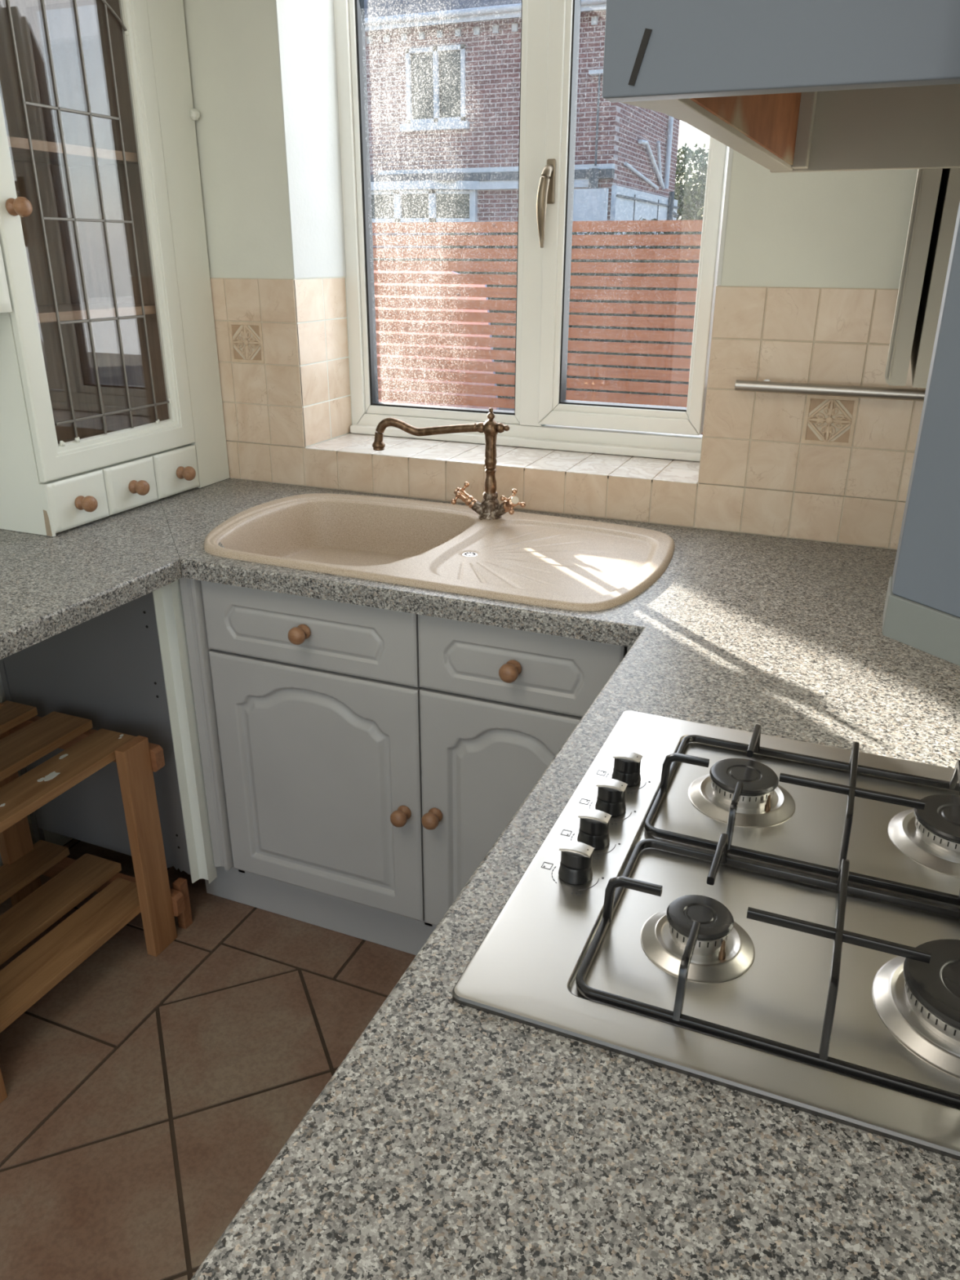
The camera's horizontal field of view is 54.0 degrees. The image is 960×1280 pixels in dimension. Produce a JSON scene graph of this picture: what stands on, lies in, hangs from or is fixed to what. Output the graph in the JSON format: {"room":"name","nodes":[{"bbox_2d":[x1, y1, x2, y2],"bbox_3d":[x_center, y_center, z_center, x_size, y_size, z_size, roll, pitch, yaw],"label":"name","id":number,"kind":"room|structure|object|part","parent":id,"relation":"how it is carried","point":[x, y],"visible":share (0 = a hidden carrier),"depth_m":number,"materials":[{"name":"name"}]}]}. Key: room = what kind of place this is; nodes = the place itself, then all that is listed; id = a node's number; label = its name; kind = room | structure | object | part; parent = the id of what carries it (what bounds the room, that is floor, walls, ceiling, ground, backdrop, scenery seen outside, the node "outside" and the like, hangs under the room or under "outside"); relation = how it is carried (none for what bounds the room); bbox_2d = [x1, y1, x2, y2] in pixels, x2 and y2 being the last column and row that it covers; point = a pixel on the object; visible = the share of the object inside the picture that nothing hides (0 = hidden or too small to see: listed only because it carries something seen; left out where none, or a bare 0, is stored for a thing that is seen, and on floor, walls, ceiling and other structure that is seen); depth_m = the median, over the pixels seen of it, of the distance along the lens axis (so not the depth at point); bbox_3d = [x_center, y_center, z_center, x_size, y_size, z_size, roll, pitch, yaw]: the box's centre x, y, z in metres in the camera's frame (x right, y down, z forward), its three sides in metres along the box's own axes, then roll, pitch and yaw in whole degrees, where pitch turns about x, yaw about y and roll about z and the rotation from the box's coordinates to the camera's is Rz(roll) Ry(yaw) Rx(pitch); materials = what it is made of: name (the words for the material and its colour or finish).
{"room":"kitchen","nodes":[
{"label":"kitchen","id":0,"kind":"room"},
{"bbox_2d":[0,673,72,866],"bbox_3d":[-1.900,0.108,0.427,0.100,2.400,4.906,9,24,21],"label":"wall","id":1,"kind":"structure","parent":0,"point":[51,837],"depth_m":2.46,"materials":[{"name":"paint"}]},
{"bbox_2d":[0,244,12,312],"bbox_3d":[-1.132,-0.892,1.473,0.268,0.740,0.584,9,24,21],"label":"upper cabinet","id":2,"kind":"object","parent":1,"relation":"attached to","point":[5,301],"visible":1,"depth_m":1.79,"materials":[{"name":"white wood"}]},
{"bbox_2d":[0,499,182,659],"bbox_3d":[-0.985,-0.082,1.712,0.611,0.038,1.838,9,24,21],"label":"countertop","id":3,"kind":"structure","parent":1,"relation":"attached to","point":[50,586],"depth_m":1.79,"materials":[{"name":"grey stone"}]},
{"bbox_2d":[0,0,199,537],"bbox_3d":[-0.908,-0.869,2.010,0.308,1.189,0.486,9,24,21],"label":"display cabinet","id":4,"kind":"object","parent":3,"relation":"on","point":[96,423],"visible":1,"depth_m":2.10,"materials":[{"name":"white wood"}]},
{"bbox_3d":[-0.864,-0.814,1.769,0.040,0.035,0.035,9,24,21],"label":"knob","id":5,"kind":"part","parent":4,"relation":"part of","materials":[{"name":"brown wood"}]},
{"bbox_2d":[8,146,137,166],"bbox_3d":[-0.936,-1.018,1.964,0.224,0.018,0.438,9,24,21],"label":"shelf","id":6,"kind":"object","parent":4,"relation":"attached to","point":[20,156],"depth_m":2.02,"materials":[{"name":"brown wood"}]},
{"bbox_3d":[-0.874,-0.302,2.042,0.018,0.106,0.163,9,24,21],"label":"drawer","id":7,"kind":"part","parent":4,"relation":"part of","materials":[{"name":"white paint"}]},
{"bbox_3d":[-0.848,-0.294,2.031,0.040,0.035,0.035,9,24,21],"label":"knob","id":8,"kind":"part","parent":4,"relation":"part of","materials":[{"name":"brown wood"}]},
{"bbox_2d":[35,302,155,313],"bbox_3d":[-0.938,-0.725,2.084,0.224,0.018,0.438,9,24,21],"label":"shelf","id":9,"kind":"object","parent":4,"relation":"attached to","point":[41,308],"depth_m":2.14,"materials":[{"name":"brown wood"}]},
{"bbox_3d":[-0.810,-0.359,2.183,0.018,0.106,0.159,9,24,21],"label":"drawer","id":10,"kind":"part","parent":4,"relation":"part of","materials":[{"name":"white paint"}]},
{"bbox_3d":[-0.784,-0.352,2.172,0.040,0.035,0.035,9,24,21],"label":"knob","id":11,"kind":"part","parent":4,"relation":"part of","materials":[{"name":"brown wood"}]},
{"bbox_3d":[-0.749,-0.415,2.319,0.018,0.106,0.153,9,24,21],"label":"drawer","id":12,"kind":"part","parent":4,"relation":"part of","materials":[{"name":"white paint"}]},
{"bbox_3d":[-0.721,-0.410,2.314,0.040,0.035,0.035,9,24,21],"label":"knob","id":13,"kind":"part","parent":4,"relation":"part of","materials":[{"name":"brown wood"}]},
{"bbox_2d":[0,838,416,1279],"bbox_3d":[-0.800,1.361,0.652,2.345,0.080,5.260,9,24,21],"label":"floor","id":14,"kind":"structure","parent":0,"point":[148,1098],"depth_m":1.81,"materials":[{"name":"tile"}]},
{"bbox_2d":[0,591,191,874],"bbox_3d":[-0.888,0.219,2.179,0.527,0.870,0.024,9,24,21],"label":"end panel","id":15,"kind":"object","parent":14,"relation":"on","point":[105,669],"visible":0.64,"depth_m":2.14,"materials":[{"name":"grey wood"}]},
{"bbox_2d":[152,579,217,884],"bbox_3d":[-0.638,0.211,2.038,0.042,0.743,0.042,9,24,21],"label":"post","id":16,"kind":"object","parent":15,"relation":"attached to","point":[167,603],"visible":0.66,"depth_m":2.03,"materials":[{"name":"white wood"}]},
{"bbox_2d":[0,700,192,1103],"bbox_3d":[-0.996,0.507,1.933,0.449,0.524,0.636,9,24,21],"label":"slatted shelf","id":17,"kind":"object","parent":14,"relation":"on","point":[26,737],"visible":1,"depth_m":2.02,"materials":[{"name":"brown wood"}]},
{"bbox_3d":[-0.911,0.626,1.643,0.026,0.524,0.072,9,24,21],"label":"leg","id":18,"kind":"part","parent":17,"relation":"part of","materials":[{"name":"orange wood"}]},
{"bbox_3d":[-1.102,0.397,2.200,0.026,0.524,0.072,9,24,21],"label":"leg","id":19,"kind":"part","parent":17,"relation":"part of","materials":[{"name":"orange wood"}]},
{"bbox_3d":[-0.890,0.221,2.090,0.449,0.054,0.026,9,24,21],"label":"cross rail","id":20,"kind":"part","parent":17,"relation":"part of","materials":[{"name":"brown wood"}]},
{"bbox_3d":[-0.891,0.572,2.235,0.449,0.054,0.026,9,24,21],"label":"cross rail","id":21,"kind":"part","parent":17,"relation":"part of","materials":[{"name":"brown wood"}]},
{"bbox_3d":[-0.725,0.458,2.056,0.026,0.524,0.072,9,24,21],"label":"leg","id":22,"kind":"part","parent":17,"relation":"part of","materials":[{"name":"orange wood"}]},
{"bbox_2d":[200,580,627,955],"bbox_3d":[-0.103,0.237,2.142,1.080,0.872,0.612,9,24,21],"label":"base cabinet","id":23,"kind":"object","parent":14,"relation":"on","point":[374,758],"depth_m":1.88,"materials":[{"name":"white wood"}]},
{"bbox_2d":[178,577,233,870],"bbox_3d":[-0.587,0.193,2.034,0.044,0.705,0.027,9,24,21],"label":"filler panel","id":24,"kind":"object","parent":23,"relation":"attached to","point":[191,594],"visible":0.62,"depth_m":2.01,"materials":[{"name":"white wood"}]},
{"bbox_3d":[-0.350,-0.010,1.817,0.035,0.035,0.040,9,24,21],"label":"knob","id":25,"kind":"part","parent":23,"relation":"part of","materials":[{"name":"brown wood"}]},
{"bbox_3d":[-0.338,-0.019,1.842,0.482,0.155,0.018,9,24,21],"label":"drawer","id":26,"kind":"part","parent":23,"relation":"part of","materials":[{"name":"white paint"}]},
{"bbox_3d":[-0.340,0.308,1.976,0.482,0.540,0.018,9,24,21],"label":"door","id":27,"kind":"part","parent":23,"relation":"part of","materials":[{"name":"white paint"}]},
{"bbox_3d":[-0.175,0.639,2.122,1.080,0.142,0.018,9,24,21],"label":"plinth","id":28,"kind":"part","parent":23,"relation":"part of","materials":[{"name":"grey wood"}]},
{"bbox_3d":[-0.159,0.353,1.879,0.035,0.035,0.040,9,24,21],"label":"knob","id":29,"kind":"part","parent":23,"relation":"part of","materials":[{"name":"brown wood"}]},
{"bbox_3d":[-0.095,0.352,1.850,0.035,0.035,0.040,9,24,21],"label":"knob","id":30,"kind":"part","parent":23,"relation":"part of","materials":[{"name":"brown wood"}]},
{"bbox_3d":[0.065,0.373,1.821,0.386,0.542,0.018,9,24,21],"label":"door","id":31,"kind":"part","parent":23,"relation":"part of","materials":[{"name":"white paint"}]},
{"bbox_3d":[0.053,0.056,1.663,0.035,0.035,0.040,9,24,21],"label":"knob","id":32,"kind":"part","parent":23,"relation":"part of","materials":[{"name":"brown wood"}]},
{"bbox_3d":[0.066,0.044,1.686,0.386,0.155,0.018,9,24,21],"label":"drawer","id":33,"kind":"part","parent":23,"relation":"part of","materials":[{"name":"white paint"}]},
{"bbox_3d":[0.166,0.787,0.807,0.632,0.872,2.070,9,24,21],"label":"base cabinet","id":34,"kind":"object","parent":14,"relation":"on","visible":0},
{"bbox_2d":[159,478,959,1279],"bbox_3d":[-0.423,0.165,1.116,2.134,0.038,2.619,9,24,21],"label":"countertop","id":35,"kind":"structure","parent":34,"relation":"on","point":[451,1140],"depth_m":0.67,"materials":[{"name":"grey stone"}]},
{"bbox_2d":[146,0,229,488],"bbox_3d":[-0.687,-1.095,2.181,0.039,1.479,0.129,9,24,21],"label":"filler panel","id":36,"kind":"object","parent":35,"relation":"on","point":[166,22],"visible":0.97,"depth_m":2.23,"materials":[{"name":"white wood"}]},
{"bbox_2d":[204,493,675,611],"bbox_3d":[-0.102,-0.161,1.993,1.000,0.123,0.568,9,24,21],"label":"sink","id":37,"kind":"object","parent":35,"relation":"in","point":[553,562],"visible":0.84,"depth_m":1.98,"materials":[{"name":"beige ceramic"}]},
{"bbox_2d":[462,551,478,556],"bbox_3d":[-0.020,-0.171,1.886,0.033,0.002,0.033,9,24,21],"label":"grille","id":38,"kind":"object","parent":37,"relation":"attached to","point":[464,553],"depth_m":1.89,"materials":[{"name":"silver metal"}]},
{"bbox_2d":[372,407,525,519],"bbox_3d":[-0.073,-0.398,2.096,0.376,0.246,0.073,9,24,21],"label":"mixer tap","id":39,"kind":"object","parent":35,"relation":"on","point":[490,508],"visible":1,"depth_m":2.08,"materials":[{"name":"brown metal"}]},
{"bbox_3d":[-0.115,-0.455,2.101,0.278,0.078,0.030,8,24,18],"label":"spout","id":40,"kind":"part","parent":39,"relation":"part of","materials":[{"name":"brown metal"}]},
{"bbox_3d":[-0.044,-0.329,2.111,0.035,0.052,0.055,16,27,33],"label":"cross arm","id":41,"kind":"part","parent":39,"relation":"part of","materials":[{"name":"orange metal"}]},
{"bbox_3d":[-0.031,-0.318,2.112,0.050,0.045,0.025,6,23,13],"label":"tap handle","id":42,"kind":"part","parent":39,"relation":"part of","materials":[{"name":"orange metal"}]},
{"bbox_3d":[0.065,-0.298,2.068,0.025,0.043,0.051,-11,25,-25],"label":"tap handle","id":43,"kind":"part","parent":39,"relation":"part of","materials":[{"name":"orange metal"}]},
{"bbox_3d":[0.072,-0.302,2.052,0.054,0.051,0.031,-17,28,-35],"label":"cross arm","id":44,"kind":"part","parent":39,"relation":"part of","materials":[{"name":"orange metal"}]},
{"bbox_2d":[452,710,959,1159],"bbox_3d":[0.320,0.207,0.899,0.516,0.054,0.560,9,24,21],"label":"gas hob","id":45,"kind":"object","parent":35,"relation":"in","point":[775,919],"visible":1,"depth_m":0.83,"materials":[{"name":"grey metal"}]},
{"bbox_3d":[0.092,0.219,0.902,0.033,0.016,0.033,9,24,21],"label":"control knob","id":46,"kind":"part","parent":45,"relation":"part of","materials":[{"name":"black plastic"}]},
{"bbox_3d":[0.092,0.197,0.893,0.030,0.004,0.018,9,24,21],"label":"knob","id":47,"kind":"part","parent":45,"relation":"part of","materials":[{"name":"silver metal"}]},
{"bbox_3d":[0.115,0.197,0.954,0.033,0.016,0.033,9,24,21],"label":"control knob","id":48,"kind":"part","parent":45,"relation":"part of","materials":[{"name":"black plastic"}]},
{"bbox_3d":[0.115,0.176,0.945,0.030,0.004,0.018,9,24,21],"label":"knob","id":49,"kind":"part","parent":45,"relation":"part of","materials":[{"name":"silver metal"}]},
{"bbox_3d":[0.140,0.175,1.009,0.033,0.016,0.033,9,24,21],"label":"control knob","id":50,"kind":"part","parent":45,"relation":"part of","materials":[{"name":"black plastic"}]},
{"bbox_3d":[0.140,0.153,1.000,0.030,0.004,0.018,9,24,21],"label":"knob","id":51,"kind":"part","parent":45,"relation":"part of","materials":[{"name":"silver metal"}]},
{"bbox_3d":[0.166,0.151,1.066,0.033,0.016,0.033,9,24,21],"label":"control knob","id":52,"kind":"part","parent":45,"relation":"part of","materials":[{"name":"black plastic"}]},
{"bbox_3d":[0.166,0.130,1.057,0.030,0.004,0.018,9,24,21],"label":"knob","id":53,"kind":"part","parent":45,"relation":"part of","materials":[{"name":"silver metal"}]},
{"bbox_3d":[0.190,0.262,0.822,0.098,0.008,0.098,9,24,21],"label":"burner","id":54,"kind":"part","parent":45,"relation":"part of","materials":[{"name":"silver metal"}]},
{"bbox_3d":[0.289,0.172,1.042,0.115,0.008,0.115,9,24,21],"label":"burner","id":55,"kind":"part","parent":45,"relation":"part of","materials":[{"name":"silver metal"}]},
{"bbox_3d":[0.390,0.294,0.746,0.147,0.008,0.147,9,24,21],"label":"burner","id":56,"kind":"part","parent":45,"relation":"part of","materials":[{"name":"silver metal"}]},
{"bbox_3d":[0.488,0.204,0.965,0.130,0.008,0.130,9,24,21],"label":"burner","id":57,"kind":"part","parent":45,"relation":"part of","materials":[{"name":"silver metal"}]},
{"bbox_2d":[182,0,925,649],"bbox_3d":[0.133,-0.632,2.248,2.260,2.400,0.307,9,24,21],"label":"wall","id":58,"kind":"structure","parent":0,"point":[811,263],"depth_m":2.10,"materials":[{"name":"tile"}]},
{"bbox_2d":[333,0,728,462],"bbox_3d":[0.105,-1.027,2.207,0.995,1.139,0.118,9,24,21],"label":"window","id":59,"kind":"structure","parent":58,"relation":"in","point":[542,417],"depth_m":2.27,"materials":[{"name":"white plastic"}]},
{"bbox_3d":[0.103,-0.507,2.414,0.984,0.021,0.028,9,24,21],"label":"sill trim","id":60,"kind":"part","parent":59,"relation":"part of","materials":[{"name":"white plastic"}]},
{"bbox_3d":[0.149,-1.000,2.160,0.031,0.187,0.054,9,24,21],"label":"handle","id":61,"kind":"part","parent":59,"relation":"part of","materials":[{"name":"grey metal"}]},
{"bbox_3d":[0.347,-1.006,2.137,0.407,1.038,0.065,9,24,21],"label":"sash","id":62,"kind":"part","parent":59,"relation":"part of","materials":[{"name":"white plastic"}]},
{"bbox_2d":[734,379,925,400],"bbox_3d":[0.787,-0.478,1.818,0.573,0.022,0.040,9,24,21],"label":"utensil rail","id":63,"kind":"object","parent":58,"relation":"attached to","point":[766,385],"visible":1,"depth_m":1.84,"materials":[{"name":"grey metal"}]},
{"bbox_3d":[0.172,0.444,-0.369,0.100,2.400,4.906,9,24,21],"label":"wall","id":64,"kind":"structure","parent":0,"visible":0},
{"bbox_2d":[601,0,959,173],"bbox_3d":[0.379,-0.691,0.494,0.460,0.756,0.534,9,24,21],"label":"housing","id":65,"kind":"object","parent":64,"relation":"attached to","point":[788,86],"visible":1,"depth_m":0.47,"materials":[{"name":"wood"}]},
{"bbox_3d":[0.191,-0.723,0.570,0.032,0.755,0.505,10,24,22],"label":"panel","id":66,"kind":"part","parent":65,"relation":"part of","materials":[{"name":"brown wood"}]},
{"bbox_3d":[0.280,-0.601,0.274,0.460,0.756,0.018,9,24,21],"label":"panel","id":67,"kind":"part","parent":65,"relation":"part of","materials":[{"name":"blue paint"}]},
{"bbox_3d":[0.490,-0.780,0.713,0.436,0.756,0.011,9,24,21],"label":"panel","id":68,"kind":"part","parent":65,"relation":"part of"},
{"bbox_2d":[882,201,959,666],"bbox_3d":[0.302,-0.420,0.156,0.287,1.000,0.290,9,24,21],"label":"upper cabinet","id":69,"kind":"object","parent":64,"relation":"attached to","point":[922,611],"visible":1,"depth_m":0.42,"materials":[{"name":"blue wood"}]},
{"bbox_2d":[884,168,959,388],"bbox_3d":[0.741,-0.755,1.180,0.304,0.756,0.964,9,24,21],"label":"upper cabinet","id":70,"kind":"object","parent":64,"relation":"attached to","point":[936,197],"visible":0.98,"depth_m":0.93,"materials":[{"name":"white wood"}]},
{"label":"outside","id":71,"kind":"structure","parent":0,"visible":0},
{"bbox_2d":[498,407,702,435],"bbox_3d":[5.159,-10.896,30.944,65.000,0.100,59.630,9,24,21],"label":"ground","id":72,"kind":"structure","parent":71,"point":[500,408],"depth_m":10.54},
{"bbox_2d":[373,270,498,409],"bbox_3d":[-0.584,-2.987,9.598,1.700,1.460,0.050,9,24,21],"label":"fence","id":73,"kind":"object","parent":72,"relation":"on","point":[375,271],"visible":0.12,"depth_m":9.49,"materials":[{"name":"wood"}]},
{"bbox_2d":[364,0,679,258],"bbox_3d":[-0.559,-10.524,19.923,8.770,7.550,6.120,9,24,21],"label":"brick house","id":74,"kind":"structure","parent":72,"relation":"on","point":[443,76],"depth_m":17.33,"materials":[{"name":"red brick"}]},
{"bbox_3d":[-1.696,-8.273,18.051,3.259,0.500,0.341,6,23,14],"label":"pane","id":75,"kind":"part","parent":74,"relation":"part of","materials":[{"name":"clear glass"}]},
{"bbox_3d":[-0.794,-10.205,17.344,1.140,1.180,0.010,9,24,21],"label":"pane","id":76,"kind":"part","parent":74,"relation":"part of","materials":[{"name":"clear glass"}]},
{"bbox_2d":[372,219,702,434],"bbox_3d":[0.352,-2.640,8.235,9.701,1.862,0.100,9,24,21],"label":"fence","id":77,"kind":"object","parent":72,"relation":"on","point":[602,225],"visible":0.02,"depth_m":8.06,"materials":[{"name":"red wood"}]},
{"bbox_2d":[440,217,702,260],"bbox_3d":[1.465,-5.692,15.300,4.719,2.145,1.409,9,24,21],"label":"hedge","id":78,"kind":"object","parent":72,"relation":"on","point":[655,219],"visible":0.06,"depth_m":14.69,"materials":[{"name":"green plant"}]},
{"bbox_2d":[573,185,678,260],"bbox_3d":[3.149,-7.657,19.167,0.623,2.850,5.875,10,24,23],"label":"outbuilding","id":79,"kind":"structure","parent":72,"relation":"on","point":[626,203],"depth_m":17.11,"materials":[{"name":"white"}]},
{"bbox_2d":[673,142,708,260],"bbox_3d":[6.452,-11.091,25.561,4.086,4.365,2.429,5,23,11],"label":"tree","id":80,"kind":"object","parent":72,"relation":"on","point":[691,203],"visible":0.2,"depth_m":24.84,"materials":[{"name":"green plant"}]}
]}

